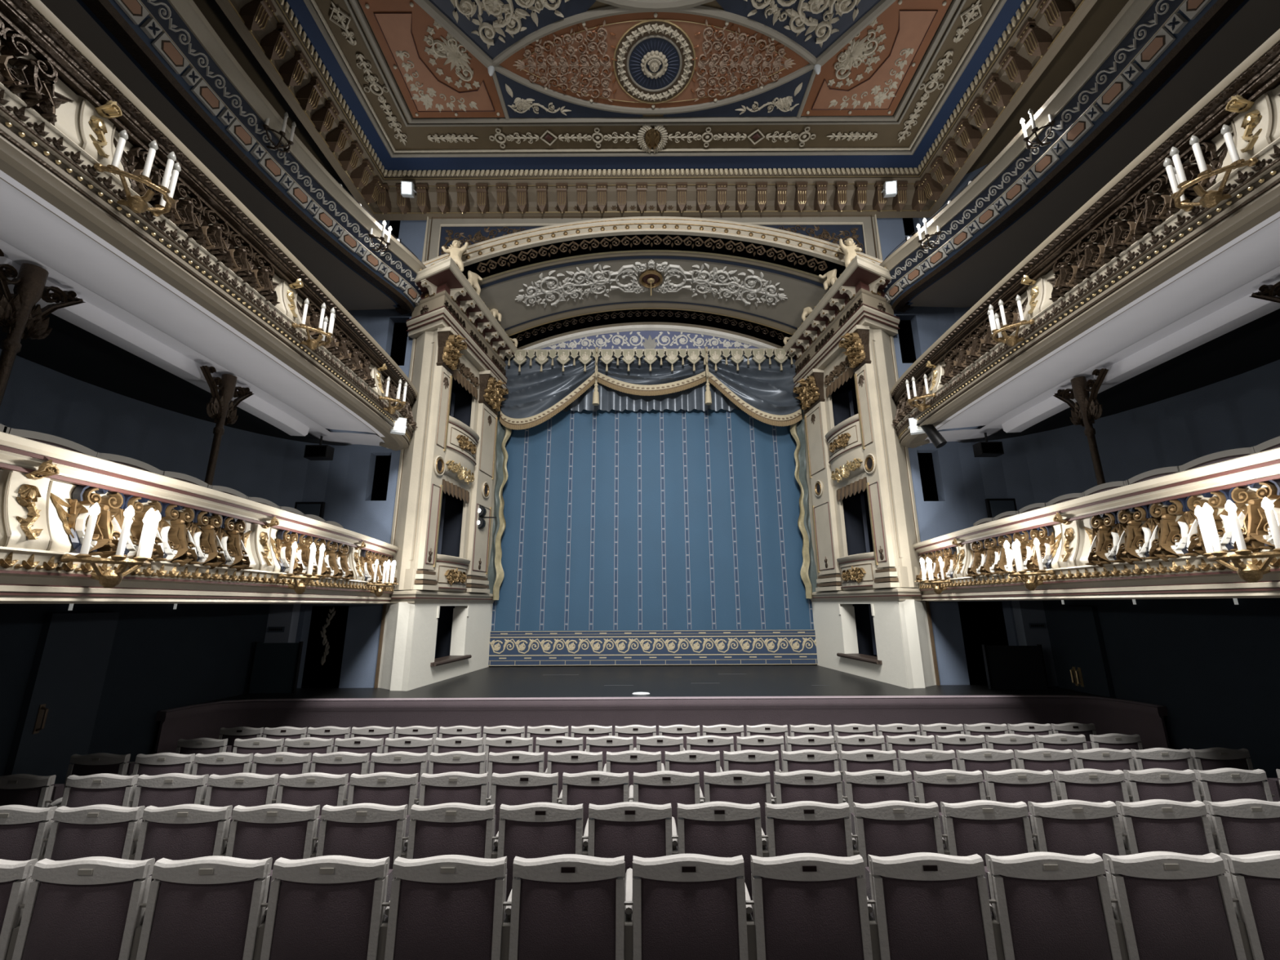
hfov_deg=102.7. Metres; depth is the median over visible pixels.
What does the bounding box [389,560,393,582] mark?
candle
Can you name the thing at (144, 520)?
candle
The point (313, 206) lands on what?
flower
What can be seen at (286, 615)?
wall pillar
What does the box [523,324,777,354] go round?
lunette
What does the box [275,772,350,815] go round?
seat
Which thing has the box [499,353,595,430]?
curtain
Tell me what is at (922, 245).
candelabrum
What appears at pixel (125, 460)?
balcony chair
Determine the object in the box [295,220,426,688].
wall
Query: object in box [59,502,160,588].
candle sconce
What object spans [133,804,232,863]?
seat
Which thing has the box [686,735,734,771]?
seat
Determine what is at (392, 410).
candelabrum
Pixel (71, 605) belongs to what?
wall light
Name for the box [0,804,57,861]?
seat
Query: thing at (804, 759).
seat
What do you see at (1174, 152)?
candle
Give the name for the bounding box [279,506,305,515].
balcony chair
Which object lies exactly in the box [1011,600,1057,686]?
wall pillar
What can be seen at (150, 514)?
candle
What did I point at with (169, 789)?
seat
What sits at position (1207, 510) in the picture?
candle
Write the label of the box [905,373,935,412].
candelabrum
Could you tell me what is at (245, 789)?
seat
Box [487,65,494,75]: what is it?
ceiling detector
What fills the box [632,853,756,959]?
seat
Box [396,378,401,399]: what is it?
candle
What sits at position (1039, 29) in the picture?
trim
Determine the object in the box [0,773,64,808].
seat
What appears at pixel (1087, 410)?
column
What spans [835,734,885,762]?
seat
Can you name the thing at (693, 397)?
valance
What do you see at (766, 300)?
arch
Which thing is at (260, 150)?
flower
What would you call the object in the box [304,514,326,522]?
balcony chair
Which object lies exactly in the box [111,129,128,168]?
candle
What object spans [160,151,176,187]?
candle
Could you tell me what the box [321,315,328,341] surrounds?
candle
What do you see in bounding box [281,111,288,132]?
candle
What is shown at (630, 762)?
seat
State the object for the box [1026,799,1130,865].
seat
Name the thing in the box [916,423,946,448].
spotlight
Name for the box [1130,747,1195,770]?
seat
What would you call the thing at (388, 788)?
seat
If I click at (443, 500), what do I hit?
box openings
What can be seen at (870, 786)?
seat
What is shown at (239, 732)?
seat
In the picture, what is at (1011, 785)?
seat
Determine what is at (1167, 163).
candle
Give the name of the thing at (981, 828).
seat
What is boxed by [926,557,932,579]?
candle
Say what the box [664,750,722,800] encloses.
seat
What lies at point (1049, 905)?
seat
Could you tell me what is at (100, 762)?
seat
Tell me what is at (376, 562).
candle
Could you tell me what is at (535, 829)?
seat
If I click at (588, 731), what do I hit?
seat
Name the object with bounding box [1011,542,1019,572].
candle
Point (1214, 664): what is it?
wall
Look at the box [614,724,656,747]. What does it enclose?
seat
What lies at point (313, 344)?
candelabrum
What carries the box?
hanging from the pier at (871, 619)
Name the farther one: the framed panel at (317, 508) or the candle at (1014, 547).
the framed panel at (317, 508)
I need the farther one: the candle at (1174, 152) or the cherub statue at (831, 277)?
the cherub statue at (831, 277)
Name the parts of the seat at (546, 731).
frame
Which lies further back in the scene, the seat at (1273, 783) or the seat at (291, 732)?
the seat at (291, 732)
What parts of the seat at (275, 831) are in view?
number plate, tip seat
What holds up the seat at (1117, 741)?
on the floor
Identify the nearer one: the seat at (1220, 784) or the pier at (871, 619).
the seat at (1220, 784)
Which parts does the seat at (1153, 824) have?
number plate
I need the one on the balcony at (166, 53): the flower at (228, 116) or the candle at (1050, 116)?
the flower at (228, 116)
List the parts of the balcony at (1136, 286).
moulding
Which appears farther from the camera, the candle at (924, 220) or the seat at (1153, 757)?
the candle at (924, 220)
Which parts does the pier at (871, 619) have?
moulding, moulding, cornice, architrave, sill, moulding, moulding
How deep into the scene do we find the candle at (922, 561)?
7.80 m
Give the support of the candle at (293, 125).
on the candelabrum at (265, 126)
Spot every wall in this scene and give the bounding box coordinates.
[0,175,381,524]
[0,603,270,776]
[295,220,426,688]
[439,224,865,255]
[442,249,846,490]
[876,217,1018,684]
[921,164,1279,527]
[1042,597,1279,781]
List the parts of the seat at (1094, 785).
number plate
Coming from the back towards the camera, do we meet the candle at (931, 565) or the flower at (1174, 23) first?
the candle at (931, 565)
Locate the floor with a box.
[318,682,987,688]
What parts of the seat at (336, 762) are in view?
tip seat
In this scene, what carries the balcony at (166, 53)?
attached to the wall at (37, 397)
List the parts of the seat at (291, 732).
frame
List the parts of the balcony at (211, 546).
panel, moulding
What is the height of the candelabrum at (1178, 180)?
0.546 m
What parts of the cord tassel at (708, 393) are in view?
cord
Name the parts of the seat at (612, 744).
frame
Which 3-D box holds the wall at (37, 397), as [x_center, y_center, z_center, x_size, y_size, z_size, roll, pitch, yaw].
[-7.315,-3.876,2.970,1.648,8.700,14.849,-2,-14,8]
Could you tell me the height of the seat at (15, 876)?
0.850 m
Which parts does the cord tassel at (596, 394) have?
cord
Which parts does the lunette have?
rail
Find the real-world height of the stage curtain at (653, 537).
6.490 m
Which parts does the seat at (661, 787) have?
number plate, frame, armrest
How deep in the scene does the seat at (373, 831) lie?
3.08 m
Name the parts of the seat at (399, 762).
tip seat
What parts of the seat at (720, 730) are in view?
frame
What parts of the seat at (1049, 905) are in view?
tip seat, number plate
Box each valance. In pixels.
[505,348,795,372]
[561,367,743,412]
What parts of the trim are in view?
tooth moulding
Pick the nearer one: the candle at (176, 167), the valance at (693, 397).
the candle at (176, 167)
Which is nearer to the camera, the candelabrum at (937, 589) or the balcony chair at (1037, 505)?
the balcony chair at (1037, 505)
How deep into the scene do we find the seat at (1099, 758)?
4.68 m
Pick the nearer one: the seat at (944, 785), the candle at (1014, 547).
the seat at (944, 785)
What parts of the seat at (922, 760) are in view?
tip seat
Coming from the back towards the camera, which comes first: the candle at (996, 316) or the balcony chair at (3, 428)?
the candle at (996, 316)
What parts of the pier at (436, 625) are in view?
moulding, moulding, sill, architrave, cornice, moulding, moulding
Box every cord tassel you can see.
[592,346,599,405]
[704,346,711,404]
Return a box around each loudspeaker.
[303,435,334,460]
[972,432,1004,457]
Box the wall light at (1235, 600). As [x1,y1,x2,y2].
[1232,598,1238,604]
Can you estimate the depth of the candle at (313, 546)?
5.53 m
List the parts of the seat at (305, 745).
frame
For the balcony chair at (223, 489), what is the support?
attached to the balcony at (211, 546)
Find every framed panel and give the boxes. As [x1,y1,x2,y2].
[294,502,325,518]
[985,498,1017,517]
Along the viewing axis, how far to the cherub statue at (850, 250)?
9.82 m
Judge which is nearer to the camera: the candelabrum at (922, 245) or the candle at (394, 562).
the candle at (394, 562)
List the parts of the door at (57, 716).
handle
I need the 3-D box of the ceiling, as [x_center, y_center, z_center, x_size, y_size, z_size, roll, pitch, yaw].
[0.231,-7.942,3.927,15.600,0.217,14.900,0,-14,0]
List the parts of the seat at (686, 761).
frame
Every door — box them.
[3,612,119,783]
[1056,606,1115,697]
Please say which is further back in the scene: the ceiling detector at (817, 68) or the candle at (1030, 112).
the ceiling detector at (817, 68)
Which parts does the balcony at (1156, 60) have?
safety rail, moulding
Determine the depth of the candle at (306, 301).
5.86 m
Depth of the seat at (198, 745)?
5.49 m
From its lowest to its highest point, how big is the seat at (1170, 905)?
0.850 m
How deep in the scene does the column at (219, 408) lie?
6.47 m
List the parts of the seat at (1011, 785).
tip seat, number plate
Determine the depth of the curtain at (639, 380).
12.66 m
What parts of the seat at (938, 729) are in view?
frame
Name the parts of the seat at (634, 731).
frame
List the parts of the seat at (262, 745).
frame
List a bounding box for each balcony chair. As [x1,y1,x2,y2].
[0,423,9,433]
[8,427,97,457]
[96,452,161,475]
[160,471,209,488]
[209,484,248,499]
[248,497,279,508]
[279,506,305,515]
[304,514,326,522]
[325,520,343,528]
[973,517,993,526]
[993,511,1017,520]
[1017,502,1047,514]
[1046,493,1083,506]
[1081,480,1126,496]
[1125,466,1182,485]
[1180,446,1255,471]
[1253,435,1279,453]
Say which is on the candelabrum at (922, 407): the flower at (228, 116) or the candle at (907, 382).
the candle at (907, 382)
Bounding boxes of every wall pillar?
[263,604,300,643]
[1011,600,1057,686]
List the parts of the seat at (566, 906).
number plate, armrest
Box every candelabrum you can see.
[93,129,181,217]
[262,111,296,152]
[278,541,324,594]
[291,297,335,350]
[366,559,395,596]
[368,221,391,252]
[378,376,407,414]
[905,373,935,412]
[916,217,941,249]
[920,556,951,594]
[986,294,1034,346]
[1003,537,1054,591]
[1019,108,1055,149]
[1163,124,1258,212]
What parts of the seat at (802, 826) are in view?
number plate, armrest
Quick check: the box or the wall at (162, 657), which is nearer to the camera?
the wall at (162, 657)
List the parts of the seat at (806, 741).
frame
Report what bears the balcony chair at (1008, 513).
attached to the balcony at (1144, 540)
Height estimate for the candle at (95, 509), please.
0.346 m
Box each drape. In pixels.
[486,403,511,599]
[790,400,817,598]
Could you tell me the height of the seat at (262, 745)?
0.850 m
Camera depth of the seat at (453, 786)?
3.88 m
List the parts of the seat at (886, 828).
tip seat, number plate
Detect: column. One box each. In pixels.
[0,248,84,406]
[200,365,253,485]
[1053,368,1108,484]
[1249,281,1279,302]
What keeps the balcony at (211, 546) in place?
attached to the wall at (37, 397)
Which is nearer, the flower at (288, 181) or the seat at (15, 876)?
the seat at (15, 876)
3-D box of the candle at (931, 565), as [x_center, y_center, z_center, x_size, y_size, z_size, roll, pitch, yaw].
[4.529,1.397,7.962,0.053,0.346,0.053,0,-14,0]
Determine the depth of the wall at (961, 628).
9.46 m
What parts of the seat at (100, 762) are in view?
tip seat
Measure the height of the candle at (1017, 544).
0.346 m
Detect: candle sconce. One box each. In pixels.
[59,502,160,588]
[1194,497,1279,582]
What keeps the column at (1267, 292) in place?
on the balcony at (1144, 540)
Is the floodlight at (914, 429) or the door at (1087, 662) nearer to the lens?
the door at (1087, 662)
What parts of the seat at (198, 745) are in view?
frame, tip seat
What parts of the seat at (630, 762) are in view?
number plate, frame, armrest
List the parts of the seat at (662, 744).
frame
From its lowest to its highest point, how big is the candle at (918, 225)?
0.346 m
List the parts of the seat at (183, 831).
number plate, tip seat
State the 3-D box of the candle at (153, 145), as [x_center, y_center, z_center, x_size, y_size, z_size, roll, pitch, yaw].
[-3.692,-2.416,3.859,0.054,0.346,0.054,0,-14,0]
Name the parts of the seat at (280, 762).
number plate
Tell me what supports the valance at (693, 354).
attached to the arch
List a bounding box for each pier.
[373,257,517,691]
[782,254,940,688]
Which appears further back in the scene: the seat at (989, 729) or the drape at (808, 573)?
the drape at (808, 573)
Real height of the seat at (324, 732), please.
0.850 m
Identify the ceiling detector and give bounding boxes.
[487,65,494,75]
[813,64,821,74]
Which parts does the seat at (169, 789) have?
number plate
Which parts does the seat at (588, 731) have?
frame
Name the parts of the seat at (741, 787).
number plate, frame, armrest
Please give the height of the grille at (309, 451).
0.180 m
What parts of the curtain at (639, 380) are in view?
braid cord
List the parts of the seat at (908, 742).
frame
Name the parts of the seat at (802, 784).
number plate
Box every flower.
[148,22,160,35]
[188,71,199,82]
[223,111,233,122]
[256,146,263,156]
[284,177,292,186]
[311,204,317,211]
[968,223,975,231]
[995,200,1001,208]
[1022,173,1031,182]
[1053,142,1062,152]
[1087,107,1097,118]
[1124,66,1135,78]
[1166,16,1180,30]
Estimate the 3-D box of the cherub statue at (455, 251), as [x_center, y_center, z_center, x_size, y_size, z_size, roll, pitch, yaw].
[-3.551,-4.314,9.843,0.480,0.716,0.207,0,-14,0]
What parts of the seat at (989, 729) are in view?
frame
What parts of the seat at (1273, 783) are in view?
frame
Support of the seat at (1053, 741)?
on the floor
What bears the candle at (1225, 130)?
on the candelabrum at (1178, 180)
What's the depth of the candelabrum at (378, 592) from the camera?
7.69 m
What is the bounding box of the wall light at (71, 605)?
[67,603,74,610]
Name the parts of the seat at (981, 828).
tip seat, number plate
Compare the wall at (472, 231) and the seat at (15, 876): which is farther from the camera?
the wall at (472, 231)
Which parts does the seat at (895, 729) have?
frame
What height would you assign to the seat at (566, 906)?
0.850 m
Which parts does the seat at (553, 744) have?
frame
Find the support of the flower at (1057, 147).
on the balcony at (1156, 60)
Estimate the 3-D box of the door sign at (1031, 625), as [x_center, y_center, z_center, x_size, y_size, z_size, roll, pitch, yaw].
[6.702,2.458,8.638,0.280,0.090,0.016,0,-14,0]
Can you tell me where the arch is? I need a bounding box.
[421,213,883,349]
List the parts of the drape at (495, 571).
drape trim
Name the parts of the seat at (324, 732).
frame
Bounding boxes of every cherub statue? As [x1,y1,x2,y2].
[441,240,468,271]
[467,271,482,295]
[489,308,502,321]
[510,337,517,346]
[783,336,791,345]
[801,306,812,321]
[818,269,837,289]
[838,237,862,267]
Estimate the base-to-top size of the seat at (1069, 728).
0.850 m
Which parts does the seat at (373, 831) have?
number plate, tip seat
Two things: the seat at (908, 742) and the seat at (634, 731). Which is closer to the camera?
the seat at (908, 742)
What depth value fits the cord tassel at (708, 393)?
12.33 m
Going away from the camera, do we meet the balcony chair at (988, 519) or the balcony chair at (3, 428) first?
the balcony chair at (3, 428)
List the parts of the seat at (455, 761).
number plate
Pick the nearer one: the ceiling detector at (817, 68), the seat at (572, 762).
the seat at (572, 762)
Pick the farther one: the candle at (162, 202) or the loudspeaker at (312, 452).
the loudspeaker at (312, 452)
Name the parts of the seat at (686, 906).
number plate, armrest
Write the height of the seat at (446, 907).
0.850 m
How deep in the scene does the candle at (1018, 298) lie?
5.86 m
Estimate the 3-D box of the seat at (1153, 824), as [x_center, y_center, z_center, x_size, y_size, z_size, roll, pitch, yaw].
[3.201,2.407,3.198,0.545,0.850,0.414,0,-14,0]
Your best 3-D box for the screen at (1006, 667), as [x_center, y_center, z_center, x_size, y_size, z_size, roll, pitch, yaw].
[6.035,3.003,8.238,0.930,0.680,0.060,0,-14,0]
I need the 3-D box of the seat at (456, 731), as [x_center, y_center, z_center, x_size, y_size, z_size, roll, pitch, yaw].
[-2.193,3.486,6.392,0.545,0.850,0.414,0,-14,0]
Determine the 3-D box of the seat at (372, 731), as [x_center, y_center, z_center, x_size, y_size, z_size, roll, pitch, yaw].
[-3.273,3.492,6.392,0.545,0.850,0.414,0,-14,0]
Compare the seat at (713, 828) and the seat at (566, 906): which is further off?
the seat at (713, 828)
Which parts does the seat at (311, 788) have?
number plate, tip seat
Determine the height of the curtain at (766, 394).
2.090 m
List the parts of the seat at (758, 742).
frame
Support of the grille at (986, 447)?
attached to the loudspeaker at (981, 449)
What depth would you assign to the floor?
9.18 m
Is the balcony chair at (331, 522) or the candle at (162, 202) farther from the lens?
the balcony chair at (331, 522)
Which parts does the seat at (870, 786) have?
tip seat, number plate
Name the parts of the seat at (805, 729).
frame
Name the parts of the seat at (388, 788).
number plate, tip seat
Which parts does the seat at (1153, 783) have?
number plate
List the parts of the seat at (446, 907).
number plate, tip seat, armrest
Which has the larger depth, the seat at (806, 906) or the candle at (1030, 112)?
the candle at (1030, 112)
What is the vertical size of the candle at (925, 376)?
0.346 m
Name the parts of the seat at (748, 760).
frame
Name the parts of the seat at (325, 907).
number plate, armrest, tip seat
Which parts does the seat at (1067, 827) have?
tip seat, number plate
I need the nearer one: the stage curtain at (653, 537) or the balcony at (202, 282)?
the balcony at (202, 282)
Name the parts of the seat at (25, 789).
number plate, armrest, tip seat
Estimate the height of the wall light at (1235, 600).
0.100 m
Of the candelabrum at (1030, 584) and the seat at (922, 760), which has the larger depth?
the candelabrum at (1030, 584)
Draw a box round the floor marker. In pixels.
[632,692,649,694]
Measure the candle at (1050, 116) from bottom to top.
0.346 m
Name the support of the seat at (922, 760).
on the floor
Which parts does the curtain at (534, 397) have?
braid cord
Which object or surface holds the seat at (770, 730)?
on the floor
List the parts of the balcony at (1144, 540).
handrail, moulding, panel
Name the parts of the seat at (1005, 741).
frame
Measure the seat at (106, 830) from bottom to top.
0.850 m
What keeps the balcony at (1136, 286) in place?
attached to the wall at (1242, 411)
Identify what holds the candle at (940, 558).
on the candelabrum at (937, 589)
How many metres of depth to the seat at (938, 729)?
6.29 m
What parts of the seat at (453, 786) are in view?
number plate, tip seat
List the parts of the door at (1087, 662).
handle, handle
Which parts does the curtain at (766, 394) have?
braid cord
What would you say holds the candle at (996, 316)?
on the candelabrum at (1011, 340)
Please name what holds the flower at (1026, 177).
on the balcony at (1156, 60)
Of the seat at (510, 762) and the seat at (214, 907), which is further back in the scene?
the seat at (510, 762)
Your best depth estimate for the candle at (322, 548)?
5.63 m
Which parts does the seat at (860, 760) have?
tip seat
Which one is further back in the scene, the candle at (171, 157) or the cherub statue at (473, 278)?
the cherub statue at (473, 278)
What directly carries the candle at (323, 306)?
on the candelabrum at (313, 344)
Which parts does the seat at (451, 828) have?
number plate, tip seat, armrest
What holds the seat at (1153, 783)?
on the floor
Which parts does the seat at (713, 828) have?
number plate, frame, armrest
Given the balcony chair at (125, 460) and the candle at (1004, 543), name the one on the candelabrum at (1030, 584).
the candle at (1004, 543)
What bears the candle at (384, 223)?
on the candelabrum at (382, 238)
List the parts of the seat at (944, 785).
tip seat, number plate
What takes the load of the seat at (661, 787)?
on the floor
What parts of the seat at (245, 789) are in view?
number plate, tip seat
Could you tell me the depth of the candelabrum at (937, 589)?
7.69 m
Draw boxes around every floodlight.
[390,417,407,435]
[400,181,416,197]
[880,180,897,197]
[907,417,924,435]
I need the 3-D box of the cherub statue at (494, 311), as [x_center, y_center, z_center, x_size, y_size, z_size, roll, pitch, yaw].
[-3.263,-3.866,11.567,0.226,0.607,0.424,-11,-17,37]
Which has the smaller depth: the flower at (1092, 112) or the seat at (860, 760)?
the seat at (860, 760)
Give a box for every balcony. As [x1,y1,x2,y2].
[0,0,417,450]
[0,431,399,604]
[40,0,426,314]
[880,0,1279,311]
[890,28,1279,448]
[912,447,1279,601]
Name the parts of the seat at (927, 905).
tip seat, number plate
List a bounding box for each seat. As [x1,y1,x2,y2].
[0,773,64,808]
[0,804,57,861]
[0,858,37,959]
[11,856,155,959]
[44,804,145,860]
[60,773,138,807]
[62,752,136,795]
[132,752,195,776]
[132,773,208,808]
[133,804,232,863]
[136,855,273,959]
[175,737,231,761]
[191,751,253,782]
[204,772,279,815]
[218,726,264,752]
[225,803,321,869]
[232,737,286,760]
[251,751,312,782]
[260,855,393,959]
[262,726,307,745]
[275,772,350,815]
[283,737,334,760]
[306,726,351,745]
[310,751,371,782]
[315,803,410,869]
[333,737,385,760]
[346,772,420,820]
[351,725,395,744]
[369,751,429,785]
[383,736,435,768]
[384,854,511,959]
[395,725,439,751]
[406,802,498,858]
[418,771,490,805]
[428,751,488,773]
[434,736,484,753]
[439,725,481,737]
[482,724,524,752]
[484,736,533,773]
[488,751,546,798]
[490,771,562,848]
[497,802,588,918]
[508,853,632,959]
[527,724,568,752]
[535,736,586,772]
[546,750,606,803]
[561,770,633,847]
[571,724,614,751]
[586,735,636,771]
[587,801,678,913]
[606,750,665,788]
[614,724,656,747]
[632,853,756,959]
[633,770,705,846]
[636,735,684,769]
[658,724,700,750]
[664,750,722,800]
[676,801,768,919]
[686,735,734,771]
[702,724,744,751]
[703,770,776,847]
[723,749,783,796]
[736,734,784,771]
[746,724,787,751]
[750,853,880,959]
[764,800,859,857]
[773,769,847,804]
[781,749,843,795]
[786,734,839,769]
[789,724,835,750]
[832,723,875,746]
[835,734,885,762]
[838,749,902,780]
[842,769,919,832]
[850,800,950,892]
[864,852,1004,959]
[875,723,919,742]
[884,733,936,758]
[896,748,957,779]
[911,768,990,812]
[919,723,964,742]
[934,733,986,757]
[937,800,1039,866]
[955,748,1016,779]
[963,723,1008,742]
[982,733,1036,757]
[982,768,1061,812]
[983,851,1128,959]
[1006,722,1052,740]
[1013,748,1075,778]
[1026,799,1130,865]
[1035,733,1087,755]
[1048,722,1096,742]
[1053,768,1132,804]
[1072,747,1137,771]
[1085,733,1142,750]
[1102,851,1253,959]
[1115,799,1221,855]
[1123,768,1204,802]
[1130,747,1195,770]
[1188,747,1256,770]
[1193,768,1275,802]
[1203,798,1279,854]
[1219,850,1279,959]
[1266,768,1279,801]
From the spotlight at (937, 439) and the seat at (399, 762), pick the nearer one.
the seat at (399, 762)
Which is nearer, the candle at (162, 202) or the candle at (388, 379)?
the candle at (162, 202)
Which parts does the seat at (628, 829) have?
number plate, frame, armrest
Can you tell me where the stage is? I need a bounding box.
[154,664,1170,754]
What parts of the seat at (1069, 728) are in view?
frame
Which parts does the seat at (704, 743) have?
frame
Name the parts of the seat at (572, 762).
frame, armrest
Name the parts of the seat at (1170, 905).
number plate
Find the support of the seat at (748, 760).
on the floor
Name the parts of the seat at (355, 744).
frame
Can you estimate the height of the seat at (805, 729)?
0.850 m
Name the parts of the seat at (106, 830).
number plate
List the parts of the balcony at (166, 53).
moulding, safety rail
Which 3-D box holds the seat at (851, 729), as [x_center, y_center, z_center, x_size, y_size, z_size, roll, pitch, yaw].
[2.667,3.463,6.392,0.545,0.850,0.414,0,-14,0]
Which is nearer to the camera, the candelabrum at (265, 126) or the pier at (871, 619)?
the candelabrum at (265, 126)
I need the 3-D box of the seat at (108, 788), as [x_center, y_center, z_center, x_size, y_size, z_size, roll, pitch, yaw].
[-4.097,2.706,3.997,0.545,0.850,0.414,0,-14,0]
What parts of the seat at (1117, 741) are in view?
tip seat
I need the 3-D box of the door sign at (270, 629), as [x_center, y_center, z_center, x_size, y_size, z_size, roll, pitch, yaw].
[-6.138,2.521,8.638,0.280,0.090,0.016,0,-14,0]
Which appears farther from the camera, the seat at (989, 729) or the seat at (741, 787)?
the seat at (989, 729)
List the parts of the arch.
field moulding, vault panel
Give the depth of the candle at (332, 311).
6.05 m
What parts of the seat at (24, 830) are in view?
number plate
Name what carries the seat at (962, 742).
on the floor
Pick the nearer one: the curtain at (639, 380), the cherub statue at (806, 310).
the cherub statue at (806, 310)
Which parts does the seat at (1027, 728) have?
frame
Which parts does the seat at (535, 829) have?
frame, number plate, armrest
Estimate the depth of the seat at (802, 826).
3.08 m
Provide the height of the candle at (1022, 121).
0.346 m
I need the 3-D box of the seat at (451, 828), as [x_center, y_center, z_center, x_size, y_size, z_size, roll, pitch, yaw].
[-1.119,2.429,3.198,0.545,0.850,0.414,0,-14,0]
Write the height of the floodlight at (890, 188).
0.284 m
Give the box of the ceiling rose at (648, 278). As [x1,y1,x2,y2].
[639,269,662,295]
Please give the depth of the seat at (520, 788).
3.88 m
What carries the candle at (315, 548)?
on the candelabrum at (299, 588)
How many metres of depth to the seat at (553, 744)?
5.48 m
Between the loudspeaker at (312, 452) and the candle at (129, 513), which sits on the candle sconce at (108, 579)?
the candle at (129, 513)
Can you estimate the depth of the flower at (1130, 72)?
5.78 m
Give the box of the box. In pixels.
[848,390,876,654]
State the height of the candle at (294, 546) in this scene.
0.346 m
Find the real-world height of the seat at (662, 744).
0.850 m
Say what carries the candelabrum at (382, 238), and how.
attached to the balcony at (166, 53)
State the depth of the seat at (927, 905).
2.26 m
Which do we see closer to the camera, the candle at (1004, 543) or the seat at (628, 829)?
the seat at (628, 829)
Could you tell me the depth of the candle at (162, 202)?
4.10 m
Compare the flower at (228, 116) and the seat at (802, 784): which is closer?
the seat at (802, 784)
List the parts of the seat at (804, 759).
frame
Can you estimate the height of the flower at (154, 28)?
0.079 m
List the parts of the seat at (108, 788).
number plate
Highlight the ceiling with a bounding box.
[192,0,1128,178]
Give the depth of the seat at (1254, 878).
2.28 m
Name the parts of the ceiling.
corner panel, blue panel, eye panel, eye moulding, eye moulding, border moulding, border moulding, border moulding, panel moulding, blue panel, corner panel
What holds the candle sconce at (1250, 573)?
attached to the balcony at (1144, 540)
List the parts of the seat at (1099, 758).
number plate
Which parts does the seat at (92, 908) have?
number plate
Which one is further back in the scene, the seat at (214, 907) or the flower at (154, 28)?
the flower at (154, 28)
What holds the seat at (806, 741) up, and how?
on the floor
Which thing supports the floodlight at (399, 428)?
attached to the balcony at (202, 282)
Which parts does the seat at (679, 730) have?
frame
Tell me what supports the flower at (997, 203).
on the balcony at (1156, 60)
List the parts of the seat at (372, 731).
frame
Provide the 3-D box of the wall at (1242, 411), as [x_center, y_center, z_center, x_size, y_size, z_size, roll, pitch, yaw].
[7.816,-3.950,2.970,1.648,8.700,14.849,2,-14,-8]
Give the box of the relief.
[320,606,336,665]
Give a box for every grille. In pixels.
[304,445,326,456]
[981,442,1003,453]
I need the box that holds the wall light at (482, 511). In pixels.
[477,505,496,528]
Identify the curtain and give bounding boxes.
[488,408,817,666]
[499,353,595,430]
[597,352,706,395]
[705,347,802,426]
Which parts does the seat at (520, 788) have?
number plate, frame, armrest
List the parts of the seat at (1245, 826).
number plate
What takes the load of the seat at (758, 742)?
on the floor
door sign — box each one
[266,626,284,632]
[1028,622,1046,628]
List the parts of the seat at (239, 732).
frame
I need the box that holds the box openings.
[435,392,455,655]
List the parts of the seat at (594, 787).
number plate, frame, armrest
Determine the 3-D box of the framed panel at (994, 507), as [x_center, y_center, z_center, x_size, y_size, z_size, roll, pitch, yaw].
[6.453,0.531,9.130,0.500,0.400,0.068,0,-14,0]
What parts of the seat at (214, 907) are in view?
number plate, tip seat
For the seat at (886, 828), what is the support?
on the floor
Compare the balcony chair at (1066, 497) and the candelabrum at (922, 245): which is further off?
the candelabrum at (922, 245)
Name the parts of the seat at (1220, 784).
number plate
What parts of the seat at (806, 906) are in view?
number plate, armrest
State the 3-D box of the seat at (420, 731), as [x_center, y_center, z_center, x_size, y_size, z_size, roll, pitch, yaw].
[-2.733,3.489,6.392,0.545,0.850,0.414,0,-14,0]
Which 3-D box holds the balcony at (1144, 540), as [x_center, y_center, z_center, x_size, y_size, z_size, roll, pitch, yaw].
[6.075,0.036,2.430,3.891,0.975,13.757,0,-14,0]
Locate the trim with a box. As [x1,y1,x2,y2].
[215,0,1097,220]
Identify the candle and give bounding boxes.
[80,502,100,554]
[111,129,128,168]
[115,505,134,555]
[136,516,146,556]
[137,507,155,556]
[142,140,158,177]
[145,510,160,558]
[159,173,172,206]
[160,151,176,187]
[168,162,181,198]
[264,117,269,125]
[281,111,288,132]
[288,121,296,141]
[288,541,297,573]
[301,297,309,324]
[306,542,315,573]
[311,547,315,573]
[316,543,324,574]
[318,302,326,328]
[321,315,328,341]
[328,307,335,333]
[331,314,335,337]
[373,559,378,582]
[381,221,386,236]
[382,561,386,582]
[385,376,390,396]
[385,560,390,582]
[386,226,391,242]
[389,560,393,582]
[391,560,395,582]
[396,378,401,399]
[402,382,407,401]
[905,379,911,399]
[911,376,916,396]
[916,223,921,239]
[920,557,925,580]
[923,217,928,234]
[923,373,928,394]
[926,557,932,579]
[929,559,933,580]
[938,556,944,579]
[986,310,992,333]
[988,304,996,329]
[994,312,1002,337]
[998,299,1006,324]
[1003,542,1009,571]
[1004,540,1013,571]
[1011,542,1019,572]
[1014,538,1024,570]
[1015,294,1024,320]
[1019,118,1027,137]
[1028,108,1035,128]
[1033,537,1044,569]
[1048,114,1053,121]
[1163,157,1179,193]
[1169,146,1186,183]
[1173,167,1186,201]
[1189,135,1207,173]
[1194,505,1213,552]
[1202,502,1222,551]
[1220,124,1239,162]
[1225,500,1246,550]
[1261,497,1279,548]

